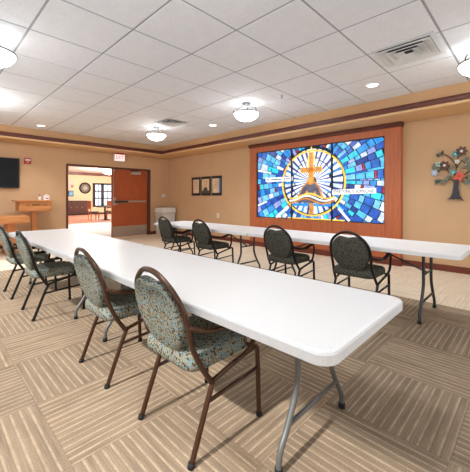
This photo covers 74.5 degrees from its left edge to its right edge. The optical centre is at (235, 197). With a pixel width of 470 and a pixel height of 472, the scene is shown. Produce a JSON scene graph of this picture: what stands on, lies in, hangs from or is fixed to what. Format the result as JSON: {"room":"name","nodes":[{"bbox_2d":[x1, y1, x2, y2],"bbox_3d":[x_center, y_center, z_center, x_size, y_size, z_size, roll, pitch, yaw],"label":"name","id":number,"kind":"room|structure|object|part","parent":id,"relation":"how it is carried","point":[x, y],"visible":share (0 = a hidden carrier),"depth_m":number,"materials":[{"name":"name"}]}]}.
{"room":"community hall","nodes":[
{"label":"community hall","id":0,"kind":"room"},
{"bbox_2d":[0,141,168,230],"bbox_3d":[-4.818,-0.290,8.273,0.150,3.000,7.020,0,0,44],"label":"wall","id":1,"kind":"structure","parent":0,"point":[46,173],"depth_m":8.19,"materials":[{"name":"beige paint"}]},
{"bbox_2d":[0,157,19,187],"bbox_3d":[-5.755,-0.600,7.148,0.077,0.730,1.260,0,0,44],"label":"television","id":2,"kind":"object","parent":1,"relation":"attached to","point":[9,167],"visible":1,"depth_m":7.43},
{"bbox_2d":[24,158,30,163],"bbox_3d":[-5.196,-0.925,7.727,0.075,0.140,0.150,0,0,44],"label":"fire alarm strobe","id":3,"kind":"object","parent":1,"relation":"attached to","point":[26,160],"visible":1,"depth_m":7.71,"materials":[{"name":"red plastic"}]},
{"bbox_2d":[66,164,149,236],"bbox_3d":[-3.746,0.140,9.340,0.236,2.140,2.555,0,0,44],"label":"door","id":4,"kind":"structure","parent":1,"relation":"in","point":[130,187],"depth_m":9.71,"materials":[{"name":"brown wood"}]},
{"bbox_3d":[-3.686,-0.435,9.348,0.030,0.850,0.050,0,0,44],"label":"vertical rod","id":5,"kind":"part","parent":4,"relation":"part of","materials":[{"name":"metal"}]},
{"bbox_3d":[-3.315,1.028,9.747,0.007,0.305,1.140,0,0,44],"label":"kick plate","id":6,"kind":"part","parent":4,"relation":"part of","materials":[{"name":"metal"}]},
{"bbox_2d":[113,153,124,161],"bbox_3d":[-3.509,-1.225,9.336,0.080,0.250,0.340,0,0,44],"label":"exit sign","id":7,"kind":"object","parent":1,"relation":"attached to","point":[120,157],"visible":1,"depth_m":9.31,"materials":[{"name":"white plastic"}]},
{"bbox_2d":[68,175,110,212],"bbox_3d":[-11.573,-0.390,21.758,0.150,3.200,17.000,0,0,44],"label":"wall","id":8,"kind":"structure","parent":0,"point":[78,179],"depth_m":22.43,"materials":[{"name":"yellow paint"}]},
{"bbox_2d":[68,191,73,195],"bbox_3d":[-11.535,-0.310,21.665,0.034,0.400,0.340,0,0,44],"label":"framed picture","id":9,"kind":"object","parent":8,"relation":"attached to","point":[70,193],"visible":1,"depth_m":21.66},
{"bbox_2d":[69,181,73,188],"bbox_3d":[-11.501,-0.910,21.715,0.016,0.560,0.320,0,0,44],"label":"poster","id":10,"kind":"object","parent":8,"relation":"attached to","point":[71,183],"visible":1,"depth_m":21.70,"materials":[{"name":"paper"}]},
{"bbox_2d":[79,182,90,193],"bbox_3d":[-10.855,-0.710,22.329,0.095,0.820,0.820,0,0,44],"label":"wall medallion","id":11,"kind":"object","parent":8,"relation":"attached to","point":[85,188],"visible":1,"depth_m":22.31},
{"bbox_2d":[68,172,110,176],"bbox_3d":[-11.415,-1.705,21.604,0.290,0.170,17.000,0,0,44],"label":"trim","id":12,"kind":"structure","parent":8,"relation":"attached to","point":[69,173],"depth_m":22.35,"materials":[{"name":"brown wood"}]},
{"bbox_2d":[93,183,110,206],"bbox_3d":[-9.965,-0.215,23.256,0.060,1.750,1.490,0,0,44],"label":"window","id":13,"kind":"structure","parent":8,"relation":"in","point":[101,191],"depth_m":23.15,"materials":[{"name":"clear glass"}]},
{"bbox_2d":[68,166,110,173],"bbox_3d":[-6.525,-1.865,16.836,14.250,0.150,17.300,0,0,44],"label":"ceiling","id":14,"kind":"structure","parent":0,"point":[70,168],"depth_m":20.24,"materials":[{"name":"white paint"}]},
{"bbox_2d":[0,214,469,471],"bbox_3d":[-2.192,1.270,12.542,26.150,0.120,17.100,0,0,44],"label":"floor","id":15,"kind":"structure","parent":0,"point":[406,388],"depth_m":1.90,"materials":[{"name":"carpet"}]},
{"bbox_2d":[0,215,29,255],"bbox_3d":[-5.208,0.805,6.376,0.600,0.810,1.520,0,0,44],"label":"altar table","id":16,"kind":"object","parent":15,"relation":"on","point":[9,222],"visible":0.53,"depth_m":6.56,"materials":[{"name":"brown wood"}]},
{"bbox_3d":[-4.894,0.848,6.699,0.400,0.605,0.150,0,0,44],"label":"leg","id":17,"kind":"part","parent":16,"relation":"part of","materials":[{"name":"brown wood"}]},
{"bbox_2d":[0,225,56,299],"bbox_3d":[-2.685,0.773,3.979,0.561,0.884,0.584,0,0,44],"label":"armchair","id":18,"kind":"object","parent":15,"relation":"on","point":[14,258],"visible":0.58,"depth_m":3.75,"materials":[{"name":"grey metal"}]},
{"bbox_3d":[-2.827,0.578,3.833,0.384,0.376,0.176,0,0,44],"label":"backrest","id":19,"kind":"part","parent":18,"relation":"part of","materials":[{"name":"teal fabric"}]},
{"bbox_3d":[-2.934,1.037,4.041,0.026,0.356,0.165,0,0,44],"label":"leg","id":20,"kind":"part","parent":18,"relation":"part of","materials":[{"name":"brown metal"}]},
{"bbox_3d":[-2.810,0.606,3.851,0.470,0.552,0.226,0,0,44],"label":"frame","id":21,"kind":"part","parent":18,"relation":"part of","materials":[{"name":"brown metal"}]},
{"bbox_3d":[-2.617,1.037,3.731,0.026,0.356,0.165,0,0,44],"label":"leg","id":22,"kind":"part","parent":18,"relation":"part of","materials":[{"name":"brown metal"}]},
{"bbox_3d":[-2.674,0.764,3.990,0.439,0.092,0.418,0,0,44],"label":"seat","id":23,"kind":"part","parent":18,"relation":"part of","materials":[{"name":"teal fabric"}]},
{"bbox_2d":[11,200,53,248],"bbox_3d":[-4.907,0.632,7.501,0.460,1.155,0.790,0,0,44],"label":"lectern","id":24,"kind":"object","parent":15,"relation":"on","point":[33,206],"visible":0.8,"depth_m":7.40,"materials":[{"name":"brown wood"}]},
{"bbox_3d":[-4.891,0.745,7.489,0.100,0.850,0.095,0,0,44],"label":"post","id":25,"kind":"part","parent":24,"relation":"part of","materials":[{"name":"brown wood"}]},
{"bbox_3d":[-4.763,0.193,7.381,0.015,0.195,0.660,0,0,44],"label":"panel","id":26,"kind":"part","parent":24,"relation":"part of","materials":[{"name":"brown wood"}]},
{"bbox_2d":[43,194,49,199],"bbox_3d":[-4.697,-0.018,7.673,0.102,0.145,0.120,0,0,44],"label":"tissue box","id":27,"kind":"object","parent":24,"relation":"on","point":[45,197],"visible":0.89,"depth_m":7.63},
{"bbox_2d":[15,230,85,321],"bbox_3d":[-2.005,0.773,3.330,0.561,0.884,0.584,0,0,44],"label":"armchair","id":28,"kind":"object","parent":15,"relation":"on","point":[34,270],"visible":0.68,"depth_m":3.16,"materials":[{"name":"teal fabric"}]},
{"bbox_3d":[-2.147,0.578,3.184,0.384,0.376,0.176,0,0,44],"label":"backrest","id":29,"kind":"part","parent":28,"relation":"part of","materials":[{"name":"teal fabric"}]},
{"bbox_3d":[-2.255,1.037,3.392,0.026,0.356,0.165,0,0,44],"label":"leg","id":30,"kind":"part","parent":28,"relation":"part of","materials":[{"name":"brown metal"}]},
{"bbox_3d":[-2.130,0.606,3.201,0.470,0.552,0.226,0,0,44],"label":"frame","id":31,"kind":"part","parent":28,"relation":"part of","materials":[{"name":"brown metal"}]},
{"bbox_3d":[-1.937,1.037,3.082,0.026,0.356,0.165,0,0,44],"label":"leg","id":32,"kind":"part","parent":28,"relation":"part of","materials":[{"name":"brown metal"}]},
{"bbox_3d":[-1.994,0.764,3.341,0.439,0.092,0.418,0,0,44],"label":"seat","id":33,"kind":"part","parent":28,"relation":"part of","materials":[{"name":"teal fabric"}]},
{"bbox_3d":[-1.834,0.703,3.162,0.418,0.260,0.068,0,0,-43],"label":"arm","id":34,"kind":"part","parent":28,"relation":"part of","materials":[{"name":"brown metal"}]},
{"bbox_3d":[-1.790,0.843,3.232,0.024,0.086,0.315,0,0,44],"label":"rail","id":35,"kind":"part","parent":28,"relation":"part of","materials":[{"name":"brown metal"}]},
{"bbox_3d":[-1.986,1.004,3.667,0.026,0.413,0.068,0,0,44],"label":"leg","id":36,"kind":"part","parent":28,"relation":"part of","materials":[{"name":"brown metal"}]},
{"bbox_2d":[8,229,142,319],"bbox_3d":[-2.094,0.853,3.871,2.490,0.716,0.834,0,0,44],"label":"folding table","id":37,"kind":"object","parent":15,"relation":"on","point":[61,243],"visible":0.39,"depth_m":3.50,"materials":[{"name":"plastic"}]},
{"bbox_3d":[-1.544,0.868,3.145,0.028,0.686,0.182,0,0,44],"label":"leg","id":38,"kind":"part","parent":37,"relation":"part of","materials":[{"name":"grey metal"}]},
{"bbox_2d":[68,201,87,214],"bbox_3d":[-11.165,0.705,21.710,0.440,1.010,1.520,0,0,44],"label":"sideboard","id":39,"kind":"object","parent":15,"relation":"on","point":[74,207],"visible":0.8,"depth_m":21.59,"materials":[{"name":"brown wood"}]},
{"bbox_3d":[-11.413,0.690,21.183,0.022,0.840,0.340,0,0,44],"label":"door","id":40,"kind":"part","parent":39,"relation":"part of","materials":[{"name":"brown wood"}]},
{"bbox_3d":[-11.160,0.690,21.442,0.022,0.840,0.340,0,0,44],"label":"door","id":41,"kind":"part","parent":39,"relation":"part of","materials":[{"name":"brown wood"}]},
{"bbox_3d":[-10.907,0.690,21.701,0.022,0.840,0.340,0,0,44],"label":"door","id":42,"kind":"part","parent":39,"relation":"part of","materials":[{"name":"brown wood"}]},
{"bbox_3d":[-10.655,0.690,21.960,0.022,0.840,0.340,0,0,44],"label":"door","id":43,"kind":"part","parent":39,"relation":"part of","materials":[{"name":"brown wood"}]},
{"bbox_2d":[87,201,98,220],"bbox_3d":[-7.607,0.685,16.550,0.440,1.050,0.460,0,0,44],"label":"dining chair","id":44,"kind":"object","parent":15,"relation":"on","point":[88,202],"visible":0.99,"depth_m":16.50,"materials":[{"name":"brown wood"}]},
{"bbox_3d":[-7.753,0.445,16.400,0.440,0.570,0.040,0,0,44],"label":"backrest","id":45,"kind":"part","parent":44,"relation":"part of","materials":[{"name":"brown wood"}]},
{"bbox_2d":[97,206,110,219],"bbox_3d":[-7.130,0.840,16.896,0.860,0.740,0.860,0,0,44],"label":"pedestal table","id":46,"kind":"object","parent":15,"relation":"on","point":[97,206],"visible":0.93,"depth_m":16.85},
{"bbox_2d":[106,201,110,218],"bbox_3d":[-7.106,0.685,17.577,0.440,1.050,0.460,0,0,-17],"label":"dining chair","id":47,"kind":"object","parent":15,"relation":"on","point":[108,202],"visible":0.46,"depth_m":17.72,"materials":[{"name":"brown wood"}]},
{"bbox_2d":[74,247,147,388],"bbox_3d":[-0.839,0.773,2.263,0.561,0.884,0.584,0,0,44],"label":"armchair","id":48,"kind":"object","parent":15,"relation":"on","point":[108,304],"visible":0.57,"depth_m":2.05,"materials":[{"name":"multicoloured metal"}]},
{"bbox_3d":[-1.088,1.037,2.325,0.026,0.356,0.165,0,0,44],"label":"leg","id":49,"kind":"part","parent":48,"relation":"part of","materials":[{"name":"brown metal"}]},
{"bbox_3d":[-0.981,0.578,2.117,0.384,0.376,0.176,0,0,44],"label":"backrest","id":50,"kind":"part","parent":48,"relation":"part of","materials":[{"name":"teal fabric"}]},
{"bbox_3d":[-0.964,0.606,2.134,0.470,0.552,0.226,0,0,44],"label":"frame","id":51,"kind":"part","parent":48,"relation":"part of","materials":[{"name":"brown metal"}]},
{"bbox_3d":[-0.828,0.764,2.274,0.439,0.092,0.418,0,0,44],"label":"seat","id":52,"kind":"part","parent":48,"relation":"part of","materials":[{"name":"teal fabric"}]},
{"bbox_3d":[-0.770,1.037,2.015,0.026,0.356,0.165,0,0,44],"label":"leg","id":53,"kind":"part","parent":48,"relation":"part of","materials":[{"name":"brown metal"}]},
{"bbox_3d":[-0.668,0.703,2.094,0.418,0.260,0.068,0,0,-43],"label":"arm","id":54,"kind":"part","parent":48,"relation":"part of","materials":[{"name":"brown metal"}]},
{"bbox_3d":[-0.624,0.843,2.165,0.024,0.086,0.315,0,0,44],"label":"rail","id":55,"kind":"part","parent":48,"relation":"part of","materials":[{"name":"brown metal"}]},
{"bbox_3d":[-0.820,1.004,2.600,0.026,0.413,0.068,0,0,44],"label":"leg","id":56,"kind":"part","parent":48,"relation":"part of","materials":[{"name":"brown metal"}]},
{"bbox_2d":[155,207,175,234],"bbox_3d":[-2.317,0.767,10.258,0.490,0.885,0.555,0,0,44],"label":"storage bin","id":57,"kind":"object","parent":15,"relation":"on","point":[168,212],"visible":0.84,"depth_m":10.11,"materials":[{"name":"beige plastic"}]},
{"bbox_3d":[-2.322,0.398,10.253,0.490,0.145,0.540,0,0,44],"label":"lid","id":58,"kind":"part","parent":57,"relation":"part of","materials":[{"name":"beige plastic"}]},
{"bbox_3d":[-2.156,0.670,10.090,0.015,0.240,0.380,0,0,44],"label":"plate","id":59,"kind":"part","parent":57,"relation":"part of","materials":[{"name":"beige plastic"}]},
{"bbox_2d":[158,216,194,254],"bbox_3d":[-1.109,0.773,5.739,0.561,0.884,0.584,0,0,44],"label":"armchair","id":60,"kind":"object","parent":15,"relation":"on","point":[165,227],"visible":0.85,"depth_m":5.58,"materials":[{"name":"grey fabric"}]},
{"bbox_3d":[-1.251,0.578,5.593,0.384,0.376,0.176,0,0,44],"label":"backrest","id":61,"kind":"part","parent":60,"relation":"part of","materials":[{"name":"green fabric"}]},
{"bbox_3d":[-1.234,0.606,5.610,0.470,0.552,0.226,0,0,44],"label":"frame","id":62,"kind":"part","parent":60,"relation":"part of","materials":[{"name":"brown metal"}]},
{"bbox_3d":[-1.098,0.764,5.750,0.439,0.092,0.418,0,0,44],"label":"seat","id":63,"kind":"part","parent":60,"relation":"part of","materials":[{"name":"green fabric"}]},
{"bbox_2d":[134,266,261,470],"bbox_3d":[-0.219,0.773,1.680,0.561,0.884,0.584,0,0,44],"label":"armchair","id":64,"kind":"object","parent":15,"relation":"on","point":[194,343],"visible":0.84,"depth_m":1.50,"materials":[{"name":"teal fabric"}]},
{"bbox_3d":[-0.469,1.037,1.742,0.026,0.356,0.165,0,0,44],"label":"leg","id":65,"kind":"part","parent":64,"relation":"part of","materials":[{"name":"brown metal"}]},
{"bbox_3d":[-0.362,0.578,1.534,0.384,0.376,0.176,0,0,44],"label":"backrest","id":66,"kind":"part","parent":64,"relation":"part of","materials":[{"name":"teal fabric"}]},
{"bbox_3d":[-0.345,0.606,1.552,0.470,0.552,0.226,0,0,44],"label":"frame","id":67,"kind":"part","parent":64,"relation":"part of","materials":[{"name":"brown metal"}]},
{"bbox_3d":[-0.209,0.764,1.691,0.439,0.092,0.418,0,0,44],"label":"seat","id":68,"kind":"part","parent":64,"relation":"part of","materials":[{"name":"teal fabric"}]},
{"bbox_3d":[-0.151,1.037,1.432,0.026,0.356,0.165,0,0,44],"label":"leg","id":69,"kind":"part","parent":64,"relation":"part of","materials":[{"name":"brown metal"}]},
{"bbox_3d":[-0.049,0.703,1.512,0.418,0.260,0.068,0,0,-43],"label":"arm","id":70,"kind":"part","parent":64,"relation":"part of","materials":[{"name":"brown metal"}]},
{"bbox_3d":[-0.005,0.843,1.582,0.024,0.086,0.315,0,0,44],"label":"rail","id":71,"kind":"part","parent":64,"relation":"part of","materials":[{"name":"brown metal"}]},
{"bbox_3d":[0.117,1.004,1.708,0.026,0.413,0.068,0,0,44],"label":"leg","id":72,"kind":"part","parent":64,"relation":"part of","materials":[{"name":"brown metal"}]},
{"bbox_2d":[192,219,233,262],"bbox_3d":[-0.386,0.773,5.034,0.561,0.884,0.584,0,0,44],"label":"armchair","id":73,"kind":"object","parent":15,"relation":"on","point":[201,231],"visible":0.91,"depth_m":4.87,"materials":[{"name":"grey fabric"}]},
{"bbox_3d":[-0.528,0.578,4.888,0.384,0.376,0.176,0,0,44],"label":"backrest","id":74,"kind":"part","parent":73,"relation":"part of","materials":[{"name":"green fabric"}]},
{"bbox_3d":[-0.511,0.606,4.905,0.470,0.552,0.226,0,0,44],"label":"frame","id":75,"kind":"part","parent":73,"relation":"part of","materials":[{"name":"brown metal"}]},
{"bbox_3d":[-0.375,0.764,5.044,0.439,0.092,0.418,0,0,44],"label":"seat","id":76,"kind":"part","parent":73,"relation":"part of","materials":[{"name":"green fabric"}]},
{"bbox_3d":[-0.215,0.703,4.865,0.418,0.260,0.068,0,0,-43],"label":"arm","id":77,"kind":"part","parent":73,"relation":"part of","materials":[{"name":"brown metal"}]},
{"bbox_2d":[154,221,274,268],"bbox_3d":[-0.467,0.853,5.539,2.490,0.716,0.790,0,0,44],"label":"folding table","id":78,"kind":"object","parent":15,"relation":"on","point":[214,227],"visible":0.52,"depth_m":5.06,"materials":[{"name":"plastic"}]},
{"bbox_3d":[0.035,0.868,4.765,0.028,0.686,0.182,0,0,44],"label":"leg","id":79,"kind":"part","parent":78,"relation":"part of","materials":[{"name":"grey metal"}]},
{"bbox_3d":[0.355,0.868,5.092,0.028,0.686,0.182,0,0,44],"label":"leg","id":80,"kind":"part","parent":78,"relation":"part of","materials":[{"name":"grey metal"}]},
{"bbox_2d":[67,245,402,471],"bbox_3d":[-0.308,0.853,2.130,2.490,0.716,0.834,0,0,44],"label":"folding table","id":81,"kind":"object","parent":15,"relation":"on","point":[319,323],"visible":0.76,"depth_m":1.46,"materials":[{"name":"plastic"}]},
{"bbox_3d":[-1.047,0.868,2.661,0.028,0.686,0.182,0,0,44],"label":"leg","id":82,"kind":"part","parent":81,"relation":"part of","materials":[{"name":"grey metal"}]},
{"bbox_3d":[0.242,0.868,1.404,0.028,0.686,0.182,0,0,44],"label":"leg","id":83,"kind":"part","parent":81,"relation":"part of","materials":[{"name":"grey metal"}]},
{"bbox_3d":[0.561,0.868,1.732,0.028,0.686,0.182,0,0,44],"label":"leg","id":84,"kind":"part","parent":81,"relation":"part of","materials":[{"name":"grey metal"}]},
{"bbox_2d":[263,225,314,279],"bbox_3d":[0.674,0.773,3.972,0.561,0.884,0.584,0,0,44],"label":"armchair","id":85,"kind":"object","parent":15,"relation":"on","point":[279,243],"visible":0.91,"depth_m":3.80,"materials":[{"name":"grey fabric"}]},
{"bbox_3d":[0.532,0.578,3.826,0.384,0.376,0.176,0,0,44],"label":"backrest","id":86,"kind":"part","parent":85,"relation":"part of","materials":[{"name":"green fabric"}]},
{"bbox_3d":[0.549,0.606,3.844,0.470,0.552,0.226,0,0,44],"label":"frame","id":87,"kind":"part","parent":85,"relation":"part of","materials":[{"name":"brown metal"}]},
{"bbox_3d":[0.685,0.764,3.983,0.439,0.092,0.418,0,0,44],"label":"seat","id":88,"kind":"part","parent":85,"relation":"part of","materials":[{"name":"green fabric"}]},
{"bbox_3d":[0.845,0.703,3.804,0.418,0.260,0.068,0,0,-43],"label":"arm","id":89,"kind":"part","parent":85,"relation":"part of","materials":[{"name":"brown metal"}]},
{"bbox_3d":[1.011,1.004,3.999,0.026,0.413,0.068,0,0,44],"label":"leg","id":90,"kind":"part","parent":85,"relation":"part of","materials":[{"name":"brown metal"}]},
{"bbox_2d":[248,229,469,324],"bbox_3d":[1.319,0.853,3.798,2.490,0.716,0.790,0,0,44],"label":"folding table","id":91,"kind":"object","parent":15,"relation":"on","point":[449,251],"visible":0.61,"depth_m":3.28,"materials":[{"name":"plastic"}]},
{"bbox_3d":[1.821,0.868,3.024,0.028,0.686,0.182,0,0,44],"label":"leg","id":92,"kind":"part","parent":91,"relation":"part of","materials":[{"name":"grey metal"}]},
{"bbox_3d":[2.140,0.868,3.351,0.028,0.686,0.182,0,0,44],"label":"leg","id":93,"kind":"part","parent":91,"relation":"part of","materials":[{"name":"grey metal"}]},
{"bbox_2d":[329,231,391,295],"bbox_3d":[1.316,0.773,3.305,0.561,0.884,0.584,0,0,44],"label":"armchair","id":94,"kind":"object","parent":15,"relation":"on","point":[352,255],"visible":0.93,"depth_m":3.13,"materials":[{"name":"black fabric"}]},
{"bbox_3d":[1.173,0.578,3.159,0.384,0.376,0.176,0,0,44],"label":"backrest","id":95,"kind":"part","parent":94,"relation":"part of","materials":[{"name":"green fabric"}]},
{"bbox_3d":[1.191,0.606,3.176,0.470,0.552,0.226,0,0,44],"label":"frame","id":96,"kind":"part","parent":94,"relation":"part of","materials":[{"name":"brown metal"}]},
{"bbox_3d":[1.326,0.764,3.316,0.439,0.092,0.418,0,0,44],"label":"seat","id":97,"kind":"part","parent":94,"relation":"part of","materials":[{"name":"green fabric"}]},
{"bbox_3d":[1.486,0.703,3.136,0.418,0.260,0.068,0,0,-43],"label":"arm","id":98,"kind":"part","parent":94,"relation":"part of","materials":[{"name":"brown metal"}]},
{"bbox_3d":[1.653,1.004,3.332,0.026,0.413,0.068,0,0,44],"label":"leg","id":99,"kind":"part","parent":94,"relation":"part of","materials":[{"name":"brown metal"}]},
{"bbox_2d":[0,0,469,145],"bbox_3d":[-0.558,-1.680,4.119,12.050,0.100,7.320,0,0,44],"label":"ceiling","id":100,"kind":"structure","parent":0,"point":[108,69],"depth_m":3.67,"materials":[{"name":"tile"}]},
{"bbox_2d":[0,45,17,67],"bbox_3d":[-2.438,-1.462,3.075,0.459,0.335,0.444,0,0,44],"label":"ceiling light","id":101,"kind":"object","parent":100,"relation":"attached to","point":[7,57],"visible":1,"depth_m":3.08,"materials":[{"name":"white glass"}]},
{"bbox_2d":[146,126,165,141],"bbox_3d":[-1.818,-1.462,7.121,0.459,0.335,0.444,0,0,44],"label":"ceiling light","id":102,"kind":"object","parent":100,"relation":"attached to","point":[159,136],"visible":1,"depth_m":7.01,"materials":[{"name":"white glass"}]},
{"bbox_3d":[-1.823,-1.386,7.126,0.430,0.132,0.430,0,0,44],"label":"lamp shade","id":103,"kind":"part","parent":102,"relation":"part of","materials":[{"name":"white glass"}]},
{"bbox_2d":[155,118,188,126],"bbox_3d":[-1.371,-1.606,6.644,0.540,0.052,0.540,0,0,44],"label":"ceiling vent","id":104,"kind":"object","parent":100,"relation":"in","point":[172,122],"visible":1,"depth_m":6.59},
{"bbox_3d":[-1.371,-1.625,6.644,0.540,0.014,0.540,0,0,44],"label":"frame","id":105,"kind":"part","parent":104,"relation":"part of","materials":[{"name":"white metal"}]},
{"bbox_2d":[233,102,258,122],"bbox_3d":[0.192,-1.462,5.315,0.459,0.335,0.444,0,0,44],"label":"ceiling light","id":106,"kind":"object","parent":100,"relation":"attached to","point":[246,115],"visible":1,"depth_m":5.21,"materials":[{"name":"white glass"}]},
{"bbox_3d":[0.187,-1.386,5.320,0.430,0.132,0.430,0,0,44],"label":"lamp shade","id":107,"kind":"part","parent":106,"relation":"part of","materials":[{"name":"white glass"}]},
{"bbox_2d":[365,83,379,87],"bbox_3d":[1.980,-1.625,4.466,0.200,0.007,0.200,0,0,44],"label":"recessed light","id":108,"kind":"object","parent":100,"relation":"in","point":[370,85],"visible":1,"depth_m":4.47,"materials":[{"name":"white"}]},
{"bbox_2d":[371,31,445,67],"bbox_3d":[1.929,-1.606,3.440,0.600,0.052,0.600,0,0,44],"label":"ceiling vent","id":109,"kind":"object","parent":100,"relation":"in","point":[427,45],"visible":1,"depth_m":3.39,"materials":[{"name":"white metal"}]},
{"bbox_3d":[1.929,-1.583,3.440,0.096,0.006,0.096,0,0,44],"label":"plate","id":110,"kind":"part","parent":109,"relation":"part of","materials":[{"name":"white metal"}]},
{"bbox_2d":[457,53,469,76],"bbox_3d":[2.658,-1.462,3.317,0.459,0.335,0.444,0,0,44],"label":"ceiling light","id":111,"kind":"object","parent":100,"relation":"attached to","point":[463,67],"visible":1,"depth_m":3.33,"materials":[{"name":"white glass"}]},
{"bbox_3d":[2.652,-1.386,3.322,0.430,0.132,0.430,0,0,44],"label":"lamp shade","id":112,"kind":"part","parent":111,"relation":"part of","materials":[{"name":"white glass"}]},
{"bbox_2d":[0,103,469,158],"bbox_3d":[-0.558,-1.505,4.119,11.750,0.310,7.020,0,0,44],"label":"soffit","id":113,"kind":"structure","parent":0,"point":[461,108],"depth_m":6.49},
{"bbox_2d":[0,135,161,155],"bbox_3d":[-4.274,-1.357,7.756,0.070,0.043,5.660,0,0,44],"label":"crown molding","id":114,"kind":"structure","parent":113,"relation":"attached to","point":[1,136],"depth_m":7.88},
{"bbox_2d":[0,131,161,153],"bbox_3d":[-4.268,-1.427,7.751,0.046,0.097,5.620,0,0,44],"label":"trim","id":115,"kind":"structure","parent":113,"relation":"attached to","point":[3,133],"depth_m":7.88,"materials":[{"name":"brown wood"}]},
{"bbox_2d":[0,124,161,150],"bbox_3d":[-4.280,-1.555,7.763,0.012,0.160,5.620,0,0,44],"label":"trim","id":116,"kind":"structure","parent":113,"relation":"attached to","point":[6,128],"depth_m":7.91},
{"bbox_2d":[161,99,469,155],"bbox_3d":[1.386,-1.357,6.142,10.430,0.043,0.070,0,0,44],"label":"crown molding","id":117,"kind":"structure","parent":113,"relation":"attached to","point":[465,100],"depth_m":5.55,"materials":[{"name":"brown wood"}]},
{"bbox_2d":[162,92,469,153],"bbox_3d":[1.380,-1.427,6.136,10.390,0.097,0.046,0,0,44],"label":"trim","id":118,"kind":"structure","parent":113,"relation":"attached to","point":[463,96],"depth_m":5.55,"materials":[{"name":"brown wood"}]},
{"bbox_2d":[162,81,469,150],"bbox_3d":[1.392,-1.555,6.148,10.390,0.160,0.012,0,0,44],"label":"trim","id":119,"kind":"structure","parent":113,"relation":"attached to","point":[464,87],"depth_m":5.58,"materials":[{"name":"beige paint"}]},
{"bbox_2d":[169,112,469,267],"bbox_3d":[1.945,-0.290,6.686,12.050,3.000,0.150,0,0,44],"label":"wall","id":120,"kind":"structure","parent":0,"point":[429,215],"depth_m":5.43,"materials":[{"name":"beige paint"}]},
{"bbox_2d":[192,177,200,195],"bbox_3d":[-1.232,-0.355,9.652,0.420,0.570,0.037,0,0,44],"label":"framed print","id":121,"kind":"object","parent":120,"relation":"attached to","point":[196,181],"visible":1,"depth_m":9.61,"materials":[{"name":"paper"}]},
{"bbox_2d":[201,176,210,195],"bbox_3d":[-0.891,-0.355,9.321,0.420,0.570,0.037,0,0,44],"label":"framed print","id":122,"kind":"object","parent":120,"relation":"attached to","point":[205,181],"visible":1,"depth_m":9.29,"materials":[{"name":"paper"}]},
{"bbox_2d":[175,231,248,243],"bbox_3d":[-0.964,1.157,9.404,3.790,0.105,0.018,0,0,44],"label":"baseboard","id":123,"kind":"structure","parent":120,"relation":"attached to","point":[189,233],"depth_m":8.70,"materials":[{"name":"brown wood"}]},
{"bbox_2d":[211,175,221,194],"bbox_3d":[-0.551,-0.355,8.989,0.420,0.570,0.037,0,0,44],"label":"framed print","id":124,"kind":"object","parent":120,"relation":"attached to","point":[216,181],"visible":1,"depth_m":8.96,"materials":[{"name":"paper"}]},
{"bbox_2d":[248,121,403,266],"bbox_3d":[1.675,-0.068,6.732,3.610,2.556,0.160,0,0,44],"label":"stained glass panel","id":125,"kind":"object","parent":120,"relation":"attached to","point":[351,179],"visible":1,"depth_m":6.37,"materials":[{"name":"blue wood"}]},
{"bbox_3d":[0.925,-0.325,7.453,1.013,1.590,0.008,0,0,44],"label":"glass pane","id":126,"kind":"part","parent":125,"relation":"part of","materials":[{"name":"blue glass"}]},
{"bbox_3d":[1.650,-0.324,6.746,0.958,1.588,0.008,0,0,44],"label":"glass pane","id":127,"kind":"part","parent":125,"relation":"part of","materials":[{"name":"multicoloured glass"}]},
{"bbox_3d":[1.675,-1.303,6.732,3.610,0.086,0.160,0,0,44],"label":"moulding","id":128,"kind":"part","parent":125,"relation":"part of","materials":[{"name":"brown wood"}]},
{"bbox_3d":[2.377,-0.325,6.037,1.017,1.591,0.008,0,0,44],"label":"glass pane","id":129,"kind":"part","parent":125,"relation":"part of","materials":[{"name":"blue glass"}]},
{"bbox_2d":[404,260,469,274],"bbox_3d":[4.553,1.157,4.026,4.300,0.105,0.018,0,0,44],"label":"baseboard","id":130,"kind":"structure","parent":120,"relation":"attached to","point":[463,270],"depth_m":5.11,"materials":[{"name":"brown wood"}]},
{"bbox_2d":[431,146,469,200],"bbox_3d":[3.530,-0.388,4.984,0.655,0.867,0.074,0,0,44],"label":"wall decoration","id":131,"kind":"object","parent":120,"relation":"attached to","point":[461,151],"visible":1,"depth_m":4.96,"materials":[{"name":"multicoloured metal"}]},
{"bbox_3d":[3.425,-0.530,5.054,0.149,0.153,0.012,0,0,44],"label":"flower","id":132,"kind":"part","parent":131,"relation":"part of","materials":[{"name":"brown metal"}]},
{"bbox_3d":[3.567,-0.345,4.916,0.148,0.153,0.012,0,0,44],"label":"flower","id":133,"kind":"part","parent":131,"relation":"part of","materials":[{"name":"red metal"}]},
{"bbox_3d":[3.588,-0.740,4.895,0.160,0.164,0.012,0,0,44],"label":"flower","id":134,"kind":"part","parent":131,"relation":"part of","materials":[{"name":"brown metal"}]}
]}

